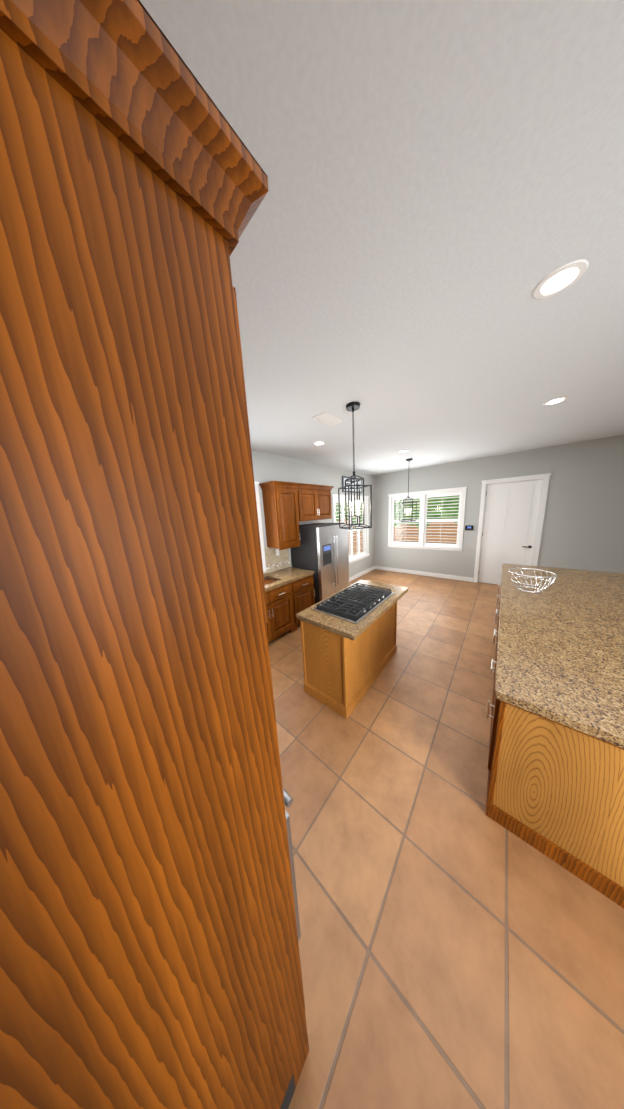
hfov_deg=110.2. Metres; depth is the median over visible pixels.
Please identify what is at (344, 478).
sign
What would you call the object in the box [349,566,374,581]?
baseboard
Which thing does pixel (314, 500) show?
upper cabinet
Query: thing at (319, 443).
recessed light
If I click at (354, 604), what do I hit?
cooktop
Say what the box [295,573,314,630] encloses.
base cabinet
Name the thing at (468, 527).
thermostat
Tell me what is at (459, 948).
floor
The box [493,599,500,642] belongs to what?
base cabinet
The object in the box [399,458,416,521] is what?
light
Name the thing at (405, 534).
backdrop
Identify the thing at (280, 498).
upper cabinet
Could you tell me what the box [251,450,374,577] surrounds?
wall
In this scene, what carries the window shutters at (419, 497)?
attached to the window at (437, 491)
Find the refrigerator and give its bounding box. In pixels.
[291,523,348,603]
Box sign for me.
[342,476,361,492]
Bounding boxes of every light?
[313,441,324,444]
[338,402,371,529]
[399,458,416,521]
[533,259,588,298]
[543,397,567,404]
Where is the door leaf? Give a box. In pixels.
[478,479,542,584]
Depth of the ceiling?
0.80 m
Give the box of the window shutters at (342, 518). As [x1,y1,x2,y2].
[335,499,365,559]
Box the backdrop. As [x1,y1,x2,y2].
[335,495,459,554]
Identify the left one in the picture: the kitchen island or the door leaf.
the kitchen island
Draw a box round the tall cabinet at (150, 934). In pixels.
[0,0,308,1108]
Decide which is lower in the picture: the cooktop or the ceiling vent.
the cooktop
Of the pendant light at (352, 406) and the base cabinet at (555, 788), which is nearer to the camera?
the base cabinet at (555, 788)
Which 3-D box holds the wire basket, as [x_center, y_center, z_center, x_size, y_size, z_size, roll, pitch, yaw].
[2.506,0.308,2.501,0.390,0.216,0.390,6,14,41]
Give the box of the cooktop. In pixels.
[312,582,394,623]
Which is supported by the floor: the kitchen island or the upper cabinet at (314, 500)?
the kitchen island
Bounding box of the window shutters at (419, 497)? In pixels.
[392,491,461,547]
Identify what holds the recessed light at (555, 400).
in the ceiling
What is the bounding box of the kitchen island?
[296,589,407,718]
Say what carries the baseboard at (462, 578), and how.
attached to the wall at (583, 526)
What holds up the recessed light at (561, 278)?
in the ceiling
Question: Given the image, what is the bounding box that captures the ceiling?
[140,0,623,474]
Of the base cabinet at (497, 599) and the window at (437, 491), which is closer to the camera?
the base cabinet at (497, 599)
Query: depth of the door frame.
4.67 m
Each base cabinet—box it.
[264,577,294,643]
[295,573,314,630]
[485,659,623,907]
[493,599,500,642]
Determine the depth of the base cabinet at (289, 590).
3.34 m
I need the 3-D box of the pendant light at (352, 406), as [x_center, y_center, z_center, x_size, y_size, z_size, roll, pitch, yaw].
[0.439,-0.886,2.276,0.261,1.218,0.261,-6,11,-15]
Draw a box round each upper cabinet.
[259,481,299,548]
[299,483,331,520]
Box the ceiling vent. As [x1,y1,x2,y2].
[311,412,342,425]
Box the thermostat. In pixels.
[465,525,473,529]
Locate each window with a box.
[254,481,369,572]
[388,487,466,550]
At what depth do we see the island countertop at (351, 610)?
2.27 m
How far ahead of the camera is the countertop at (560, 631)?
1.50 m
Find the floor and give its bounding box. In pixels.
[268,569,623,1108]
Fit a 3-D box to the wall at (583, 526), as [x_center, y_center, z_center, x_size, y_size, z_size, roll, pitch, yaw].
[4.506,-0.714,4.855,6.540,2.950,0.140,6,14,41]
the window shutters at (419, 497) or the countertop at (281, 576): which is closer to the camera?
the countertop at (281, 576)
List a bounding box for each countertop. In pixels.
[263,565,313,592]
[296,579,407,638]
[493,563,623,750]
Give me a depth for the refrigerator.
3.98 m
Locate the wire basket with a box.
[508,568,556,592]
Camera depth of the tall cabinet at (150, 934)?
0.29 m
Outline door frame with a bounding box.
[473,473,550,582]
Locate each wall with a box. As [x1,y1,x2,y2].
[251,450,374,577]
[375,435,623,580]
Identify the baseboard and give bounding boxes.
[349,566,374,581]
[375,566,472,581]

